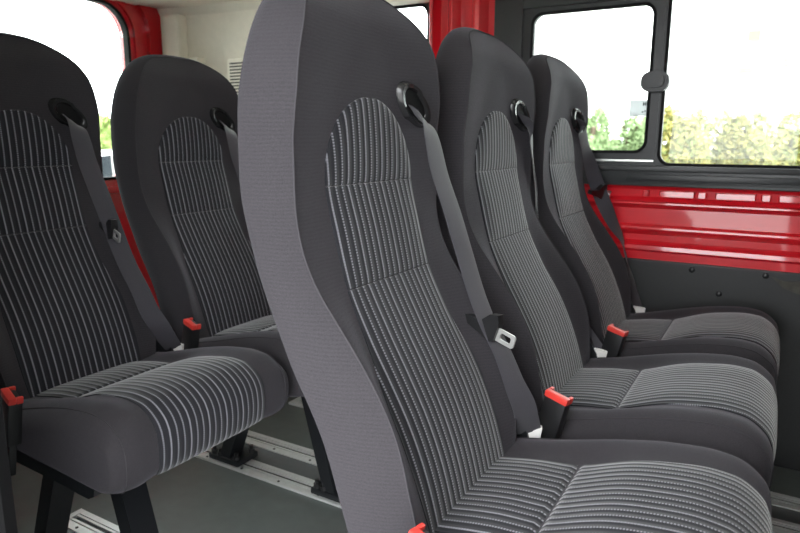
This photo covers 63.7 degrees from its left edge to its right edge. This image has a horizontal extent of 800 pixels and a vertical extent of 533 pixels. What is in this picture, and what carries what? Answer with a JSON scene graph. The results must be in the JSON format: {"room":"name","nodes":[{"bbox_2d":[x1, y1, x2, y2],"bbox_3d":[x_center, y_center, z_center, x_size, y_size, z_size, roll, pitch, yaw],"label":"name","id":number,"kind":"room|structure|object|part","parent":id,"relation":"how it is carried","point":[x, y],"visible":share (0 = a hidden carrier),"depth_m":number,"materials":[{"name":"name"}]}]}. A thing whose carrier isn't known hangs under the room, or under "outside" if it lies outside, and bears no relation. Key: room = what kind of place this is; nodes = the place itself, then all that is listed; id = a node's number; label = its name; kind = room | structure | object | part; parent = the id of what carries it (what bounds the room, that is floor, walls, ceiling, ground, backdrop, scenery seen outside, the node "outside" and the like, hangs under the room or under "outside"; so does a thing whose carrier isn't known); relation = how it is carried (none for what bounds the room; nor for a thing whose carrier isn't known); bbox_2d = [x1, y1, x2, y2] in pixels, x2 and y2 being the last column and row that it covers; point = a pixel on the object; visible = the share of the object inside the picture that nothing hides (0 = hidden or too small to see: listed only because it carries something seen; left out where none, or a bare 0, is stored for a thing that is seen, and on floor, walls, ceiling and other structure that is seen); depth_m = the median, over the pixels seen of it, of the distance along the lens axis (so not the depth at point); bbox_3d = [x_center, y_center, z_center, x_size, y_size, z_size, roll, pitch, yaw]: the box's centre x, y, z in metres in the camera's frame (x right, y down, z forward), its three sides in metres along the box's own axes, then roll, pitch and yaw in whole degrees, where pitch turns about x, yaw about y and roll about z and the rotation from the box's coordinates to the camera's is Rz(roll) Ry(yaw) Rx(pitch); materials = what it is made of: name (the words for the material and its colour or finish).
{"room":"vehicle interior","nodes":[
{"label":"vehicle interior","id":0,"kind":"room"},
{"bbox_2d":[0,392,17,532],"bbox_3d":[-1.142,-0.032,0.914,1.516,1.460,0.297,7,13,30],"label":"seat","id":1,"kind":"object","parent":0,"point":[8,524],"depth_m":0.69,"materials":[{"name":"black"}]},
{"bbox_2d":[112,0,240,8],"bbox_3d":[0.509,-0.704,0.787,4.450,0.080,1.920,7,13,30],"label":"ceiling","id":2,"kind":"structure","parent":0,"point":[157,4],"depth_m":2.41,"materials":[{"name":"beige plastic"}]},
{"bbox_2d":[385,0,428,5],"bbox_3d":[-0.186,-0.949,2.233,0.665,0.122,0.080,7,13,30],"label":"trim","id":3,"kind":"structure","parent":2,"relation":"attached to","point":[392,2],"depth_m":2.10,"materials":[{"name":"beige plastic"}]},
{"bbox_2d":[11,397,799,532],"bbox_3d":[0.492,0.703,1.095,4.500,0.040,1.920,7,13,30],"label":"floor","id":4,"kind":"structure","parent":0,"point":[197,495],"depth_m":1.60,"materials":[{"name":"grey plastic"}]},
{"bbox_2d":[67,508,119,532],"bbox_3d":[0.465,0.751,0.729,2.972,0.008,0.193,7,13,30],"label":"rail","id":5,"kind":"object","parent":4,"relation":"on","point":[86,522],"visible":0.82,"depth_m":1.49,"materials":[{"name":"metal"}]},
{"bbox_2d":[0,32,288,532],"bbox_3d":[-0.588,0.089,1.254,0.628,1.084,0.446,7,13,32],"label":"seat","id":6,"kind":"object","parent":5,"relation":"on","point":[100,393],"visible":1,"depth_m":1.27,"materials":[{"name":"grey fabric"}]},
{"bbox_3d":[-0.771,-0.258,1.302,0.010,0.113,0.216,7,13,30],"label":"striped panel","id":7,"kind":"part","parent":6,"relation":"part of","materials":[{"name":"fabric"}]},
{"bbox_3d":[-0.756,-0.138,1.317,0.035,0.128,0.216,7,13,30],"label":"striped panel","id":8,"kind":"part","parent":6,"relation":"part of","materials":[{"name":"fabric"}]},
{"bbox_3d":[-0.685,0.459,1.286,0.157,0.334,0.050,7,13,30],"label":"leg","id":9,"kind":"part","parent":6,"relation":"part of","materials":[{"name":"black metal"}]},
{"bbox_3d":[-0.687,0.081,1.317,0.134,0.298,0.252,7,13,30],"label":"striped panel","id":10,"kind":"part","parent":6,"relation":"part of","materials":[{"name":"fabric"}]},
{"bbox_3d":[-0.738,-0.103,1.313,0.271,0.730,0.387,7,13,30],"label":"backrest","id":11,"kind":"part","parent":6,"relation":"part of","materials":[{"name":"grey fabric"}]},
{"bbox_3d":[-0.590,0.223,1.287,0.141,0.026,0.224,7,13,30],"label":"striped panel","id":12,"kind":"part","parent":6,"relation":"part of","materials":[{"name":"fabric"}]},
{"bbox_3d":[-0.636,-0.083,1.406,0.066,0.044,0.017,11,15,43],"label":"latch plate","id":13,"kind":"part","parent":6,"relation":"part of","materials":[{"name":"black plastic"}]},
{"bbox_3d":[-0.466,0.489,1.161,0.116,0.321,0.050,7,13,30],"label":"leg","id":14,"kind":"part","parent":6,"relation":"part of","materials":[{"name":"black metal"}]},
{"bbox_2d":[17,346,288,493],"bbox_3d":[-0.499,0.245,1.237,0.415,0.133,0.412,7,13,30],"label":"seat cushion","id":15,"kind":"object","parent":6,"relation":"on","point":[91,419],"depth_m":1.10,"materials":[{"name":"grey fabric"}]},
{"bbox_3d":[-0.560,0.191,1.502,0.130,0.160,0.008,7,13,30],"label":"recliner plate","id":16,"kind":"part","parent":6,"relation":"part of","materials":[{"name":"black plastic"}]},
{"bbox_3d":[-0.423,0.249,1.192,0.245,0.124,0.248,7,13,30],"label":"striped panel","id":17,"kind":"part","parent":6,"relation":"part of","materials":[{"name":"fabric"}]},
{"bbox_2d":[237,0,772,532],"bbox_3d":[0.142,0.174,0.836,0.637,1.084,0.466,7,13,30],"label":"seat","id":18,"kind":"object","parent":5,"relation":"on","point":[426,417],"visible":1,"depth_m":0.82,"materials":[{"name":"grey fabric"}]},
{"bbox_3d":[-0.039,-0.173,0.885,0.010,0.113,0.216,7,13,30],"label":"striped panel","id":19,"kind":"part","parent":18,"relation":"part of","materials":[{"name":"fabric"}]},
{"bbox_3d":[-0.007,-0.018,0.896,0.271,0.730,0.387,7,13,30],"label":"backrest","id":20,"kind":"part","parent":18,"relation":"part of","materials":[{"name":"grey fabric"}]},
{"bbox_3d":[-0.025,-0.053,0.900,0.035,0.128,0.216,7,13,30],"label":"striped panel","id":21,"kind":"part","parent":18,"relation":"part of","materials":[{"name":"fabric"}]},
{"bbox_3d":[0.045,0.165,0.901,0.134,0.298,0.252,7,13,30],"label":"striped panel","id":22,"kind":"part","parent":18,"relation":"part of","materials":[{"name":"fabric"}]},
{"bbox_3d":[0.129,0.091,0.997,0.066,0.044,0.017,11,15,43],"label":"latch plate","id":23,"kind":"part","parent":18,"relation":"part of","materials":[{"name":"black plastic"}]},
{"bbox_3d":[0.141,0.308,0.870,0.141,0.026,0.224,7,13,30],"label":"striped panel","id":24,"kind":"part","parent":18,"relation":"part of","materials":[{"name":"fabric"}]},
{"bbox_3d":[0.171,0.276,1.085,0.130,0.160,0.008,7,13,30],"label":"recliner plate","id":25,"kind":"part","parent":18,"relation":"part of","materials":[{"name":"black plastic"}]},
{"bbox_2d":[435,438,771,532],"bbox_3d":[0.232,0.330,0.820,0.415,0.133,0.412,7,13,30],"label":"seat cushion","id":26,"kind":"object","parent":18,"relation":"on","point":[483,485],"depth_m":0.83,"materials":[{"name":"grey fabric"}]},
{"bbox_3d":[0.308,0.334,0.775,0.245,0.124,0.248,7,13,30],"label":"striped panel","id":27,"kind":"part","parent":18,"relation":"part of","materials":[{"name":"fabric"}]},
{"bbox_2d":[195,430,341,508],"bbox_3d":[0.731,0.665,1.171,2.972,0.008,0.193,7,13,30],"label":"rail","id":28,"kind":"object","parent":4,"relation":"on","point":[292,467],"visible":0.37,"depth_m":1.76,"materials":[{"name":"metal"}]},
{"bbox_2d":[110,54,339,502],"bbox_3d":[-0.363,0.016,1.630,0.637,1.084,0.466,7,13,30],"label":"seat","id":29,"kind":"object","parent":28,"relation":"on","point":[174,120],"visible":0.58,"depth_m":1.61,"materials":[{"name":"grey fabric"}]},
{"bbox_3d":[-0.512,-0.177,1.690,0.271,0.730,0.387,7,13,30],"label":"backrest","id":30,"kind":"part","parent":29,"relation":"part of","materials":[{"name":"grey fabric"}]},
{"bbox_3d":[-0.544,-0.332,1.679,0.010,0.113,0.216,7,13,30],"label":"striped panel","id":31,"kind":"part","parent":29,"relation":"part of","materials":[{"name":"fabric"}]},
{"bbox_3d":[-0.530,-0.211,1.694,0.035,0.128,0.216,7,13,30],"label":"striped panel","id":32,"kind":"part","parent":29,"relation":"part of","materials":[{"name":"fabric"}]},
{"bbox_3d":[-0.460,0.007,1.695,0.134,0.298,0.252,7,13,30],"label":"striped panel","id":33,"kind":"part","parent":29,"relation":"part of","materials":[{"name":"fabric"}]},
{"bbox_3d":[-0.417,0.372,1.732,0.157,0.334,0.050,7,13,30],"label":"leg","id":34,"kind":"part","parent":29,"relation":"part of","materials":[{"name":"black metal"}]},
{"bbox_2d":[180,330,303,396],"bbox_3d":[-0.273,0.172,1.614,0.415,0.133,0.412,7,13,30],"label":"seat cushion","id":35,"kind":"object","parent":29,"relation":"on","point":[269,342],"depth_m":1.42,"materials":[{"name":"grey fabric"}]},
{"bbox_3d":[-0.363,0.150,1.664,0.141,0.026,0.224,7,13,30],"label":"striped panel","id":36,"kind":"part","parent":29,"relation":"part of","materials":[{"name":"fabric"}]},
{"bbox_3d":[-0.197,0.176,1.569,0.245,0.124,0.248,7,13,30],"label":"striped panel","id":37,"kind":"part","parent":29,"relation":"part of","materials":[{"name":"fabric"}]},
{"bbox_3d":[-0.198,0.402,1.607,0.116,0.321,0.050,7,13,30],"label":"leg","id":38,"kind":"part","parent":29,"relation":"part of","materials":[{"name":"black metal"}]},
{"bbox_2d":[436,27,777,489],"bbox_3d":[0.380,0.096,1.233,0.624,1.082,0.474,7,13,30],"label":"seat","id":39,"kind":"object","parent":28,"relation":"on","point":[726,403],"visible":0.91,"depth_m":1.18,"materials":[{"name":"grey fabric"}]},
{"bbox_3d":[0.192,-0.248,1.271,0.010,0.113,0.216,7,13,30],"label":"striped panel","id":40,"kind":"part","parent":39,"relation":"part of","materials":[{"name":"fabric"}]},
{"bbox_3d":[0.207,-0.128,1.286,0.035,0.128,0.216,7,13,30],"label":"striped panel","id":41,"kind":"part","parent":39,"relation":"part of","materials":[{"name":"fabric"}]},
{"bbox_3d":[0.225,-0.093,1.281,0.271,0.730,0.387,7,13,30],"label":"backrest","id":42,"kind":"part","parent":39,"relation":"part of","materials":[{"name":"grey fabric"}]},
{"bbox_3d":[0.276,0.090,1.286,0.134,0.298,0.252,7,13,30],"label":"striped panel","id":43,"kind":"part","parent":39,"relation":"part of","materials":[{"name":"fabric"}]},
{"bbox_3d":[0.402,0.201,1.471,0.130,0.160,0.008,7,13,30],"label":"recliner plate","id":44,"kind":"part","parent":39,"relation":"part of","materials":[{"name":"black plastic"}]},
{"bbox_3d":[0.373,0.233,1.256,0.141,0.026,0.224,7,13,30],"label":"striped panel","id":45,"kind":"part","parent":39,"relation":"part of","materials":[{"name":"fabric"}]},
{"bbox_2d":[538,353,776,485],"bbox_3d":[0.464,0.255,1.206,0.415,0.133,0.412,7,13,30],"label":"seat cushion","id":46,"kind":"object","parent":39,"relation":"on","point":[726,403],"depth_m":1.10,"materials":[{"name":"grey fabric"}]},
{"bbox_3d":[0.539,0.259,1.161,0.245,0.124,0.248,7,13,30],"label":"striped panel","id":47,"kind":"part","parent":39,"relation":"part of","materials":[{"name":"fabric"}]},
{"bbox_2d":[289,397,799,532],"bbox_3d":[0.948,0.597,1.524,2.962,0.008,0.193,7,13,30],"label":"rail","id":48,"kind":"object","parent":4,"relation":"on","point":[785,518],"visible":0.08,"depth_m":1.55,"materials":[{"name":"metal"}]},
{"bbox_2d":[527,54,779,384],"bbox_3d":[0.613,0.022,1.618,0.642,1.084,0.531,7,13,30],"label":"seat","id":49,"kind":"object","parent":48,"relation":"on","point":[617,316],"visible":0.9,"depth_m":1.58,"materials":[{"name":"grey fabric"}]},
{"bbox_3d":[0.415,-0.321,1.641,0.010,0.113,0.216,7,13,30],"label":"striped panel","id":50,"kind":"part","parent":49,"relation":"part of","materials":[{"name":"fabric"}]},
{"bbox_3d":[0.429,-0.200,1.656,0.035,0.128,0.216,7,13,30],"label":"striped panel","id":51,"kind":"part","parent":49,"relation":"part of","materials":[{"name":"fabric"}]},
{"bbox_3d":[0.447,-0.165,1.652,0.271,0.730,0.387,7,13,30],"label":"backrest","id":52,"kind":"part","parent":49,"relation":"part of","materials":[{"name":"grey fabric"}]},
{"bbox_3d":[0.499,0.018,1.657,0.134,0.298,0.252,7,13,30],"label":"striped panel","id":53,"kind":"part","parent":49,"relation":"part of","materials":[{"name":"fabric"}]},
{"bbox_3d":[0.558,-0.212,1.826,0.066,0.047,0.023,-7,13,-32],"label":"latch plate","id":54,"kind":"part","parent":49,"relation":"part of","materials":[{"name":"black plastic"}]},
{"bbox_3d":[0.625,0.129,1.841,0.130,0.160,0.008,7,13,30],"label":"recliner plate","id":55,"kind":"part","parent":49,"relation":"part of","materials":[{"name":"black plastic"}]},
{"bbox_3d":[0.596,0.161,1.626,0.141,0.026,0.224,7,13,30],"label":"striped panel","id":56,"kind":"part","parent":49,"relation":"part of","materials":[{"name":"fabric"}]},
{"bbox_2d":[620,306,778,384],"bbox_3d":[0.686,0.183,1.576,0.415,0.133,0.412,7,13,30],"label":"seat cushion","id":57,"kind":"object","parent":49,"relation":"on","point":[744,332],"depth_m":1.48,"materials":[{"name":"grey fabric"}]},
{"bbox_3d":[0.762,0.187,1.531,0.245,0.124,0.248,7,13,30],"label":"striped panel","id":58,"kind":"part","parent":49,"relation":"part of","materials":[{"name":"fabric"}]},
{"bbox_2d":[535,0,799,158],"bbox_3d":[18.383,-10.890,27.593,26.000,14.000,9.080,7,13,30],"label":"sky","id":59,"kind":"structure","parent":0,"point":[736,56],"depth_m":26.49,"materials":[{"name":"white"}]},
{"bbox_2d":[584,184,799,272],"bbox_3d":[1.528,-0.038,1.412,3.180,0.260,0.068,7,13,30],"label":"wall","id":60,"kind":"structure","parent":0,"point":[751,229],"depth_m":1.78,"materials":[{"name":"red metal"}]},
{"bbox_2d":[429,0,494,58],"bbox_3d":[0.204,-0.476,2.111,0.245,0.880,0.066,7,13,30],"label":"trim","id":61,"kind":"structure","parent":60,"relation":"attached to","point":[445,16],"depth_m":2.05,"materials":[{"name":"red paint"}]},
{"bbox_2d":[522,0,670,165],"bbox_3d":[0.549,-0.529,1.874,0.443,0.462,0.056,7,13,30],"label":"window","id":62,"kind":"structure","parent":60,"relation":"in","point":[655,81],"depth_m":1.82,"materials":[{"name":"black rubber"}]},
{"bbox_2d":[494,0,799,191],"bbox_3d":[1.595,-0.421,1.284,3.015,0.598,0.050,7,13,30],"label":"trim","id":63,"kind":"structure","parent":60,"relation":"attached to","point":[509,14],"depth_m":1.81,"materials":[{"name":"red metal"}]},
{"bbox_2d":[623,257,799,470],"bbox_3d":[0.994,0.275,1.777,4.400,0.542,0.056,7,13,30],"label":"side wall panel","id":64,"kind":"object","parent":60,"relation":"attached to","point":[661,285],"depth_m":1.75,"materials":[{"name":"black plastic"}]},
{"bbox_2d":[654,0,799,168],"bbox_3d":[1.019,-0.495,1.620,0.678,0.508,0.030,7,13,30],"label":"window","id":65,"kind":"structure","parent":60,"relation":"in","point":[658,161],"depth_m":1.77,"materials":[{"name":"clear glass"}]},
{"bbox_3d":[-0.163,-0.231,2.383,0.620,0.290,0.040,7,13,30],"label":"wall","id":66,"kind":"structure","parent":0,"visible":0},
{"bbox_2d":[83,0,162,308],"bbox_3d":[-1.260,-0.305,2.197,0.080,1.460,1.135,7,13,30],"label":"door","id":67,"kind":"structure","parent":66,"relation":"in","point":[138,26],"depth_m":2.48,"materials":[{"name":"red paint"}]},
{"bbox_2d":[157,0,261,94],"bbox_3d":[-0.669,-0.335,2.580,0.611,1.415,0.167,5,12,23],"label":"rear wall panel","id":68,"kind":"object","parent":66,"relation":"attached to","point":[215,36],"depth_m":2.48,"materials":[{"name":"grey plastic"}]},
{"bbox_3d":[-0.594,-0.632,2.475,0.155,0.320,0.020,7,13,30],"label":"vent frame","id":69,"kind":"part","parent":68,"relation":"part of","materials":[{"name":"beige plastic"}]},
{"bbox_2d":[394,2,428,41],"bbox_3d":[-0.162,-0.638,2.306,0.617,0.560,0.026,7,13,30],"label":"window","id":70,"kind":"structure","parent":66,"relation":"in","point":[425,6],"depth_m":2.11,"materials":[{"name":"black rubber"}]},
{"label":"outside","id":71,"kind":"structure","parent":0,"visible":0},
{"bbox_3d":[-5.309,-2.415,20.459,150.000,0.050,150.000,7,13,30],"label":"ground","id":72,"kind":"structure","parent":71,"visible":0},
{"bbox_2d":[101,149,114,176],"bbox_3d":[-4.394,-0.922,9.096,4.020,1.420,1.780,-6,13,-29],"label":"car","id":73,"kind":"object","parent":72,"relation":"on","point":[107,158],"visible":0.02,"depth_m":8.43,"materials":[{"name":"white paint"}]},
{"bbox_2d":[587,106,613,149],"bbox_3d":[3.845,-2.137,13.271,1.158,2.297,1.468,7,13,30],"label":"bush","id":74,"kind":"object","parent":72,"relation":"on","point":[598,138],"visible":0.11,"depth_m":13.07,"materials":[{"name":"green plant"}]},
{"bbox_3d":[3.883,-1.934,13.281,0.267,1.859,0.571,2,11,10],"label":"stem","id":75,"kind":"part","parent":74,"relation":"part of","materials":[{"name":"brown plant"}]},
{"bbox_2d":[611,115,645,149],"bbox_3d":[5.314,-2.369,14.512,1.125,2.277,1.511,10,15,41],"label":"bush","id":76,"kind":"object","parent":72,"relation":"on","point":[634,139],"visible":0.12,"depth_m":14.21,"materials":[{"name":"green plant"}]},
{"bbox_3d":[5.281,-2.219,14.589,0.726,1.923,0.266,-7,13,-32],"label":"stem","id":77,"kind":"part","parent":76,"relation":"part of","materials":[{"name":"green plant"}]},
{"bbox_2d":[661,101,711,163],"bbox_3d":[5.412,-1.989,12.433,1.078,2.350,1.515,6,12,26],"label":"bush","id":78,"kind":"object","parent":72,"relation":"on","point":[685,139],"visible":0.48,"depth_m":11.97,"materials":[{"name":"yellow plant"}]},
{"bbox_2d":[709,108,774,164],"bbox_3d":[7.076,-2.166,13.491,1.420,2.293,1.388,7,13,30],"label":"bush","id":79,"kind":"object","parent":72,"relation":"on","point":[752,146],"visible":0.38,"depth_m":13.16,"materials":[{"name":"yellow plant"}]},
{"bbox_2d":[768,108,799,165],"bbox_3d":[7.108,-1.697,11.507,1.246,2.155,1.532,7,13,30],"label":"bush","id":80,"kind":"object","parent":72,"relation":"on","point":[788,153],"visible":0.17,"depth_m":11.18,"materials":[{"name":"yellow plant"}]},
{"bbox_3d":[7.131,-1.463,11.537,0.494,1.633,0.605,7,13,30],"label":"stem","id":81,"kind":"part","parent":80,"relation":"part of","materials":[{"name":"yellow plant"}]},
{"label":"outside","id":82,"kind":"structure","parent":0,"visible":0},
{"bbox_3d":[-36.751,-6.152,38.616,77.000,0.030,90.000,7,13,30],"label":"meadow","id":83,"kind":"object","parent":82,"visible":0},
{"bbox_2d":[99,114,111,149],"bbox_3d":[-13.567,-4.496,23.842,2.370,2.665,32.276,7,13,30],"label":"hedge","id":84,"kind":"object","parent":83,"relation":"on","point":[105,129],"visible":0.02,"depth_m":25.60,"materials":[{"name":"green plant"}]}
]}

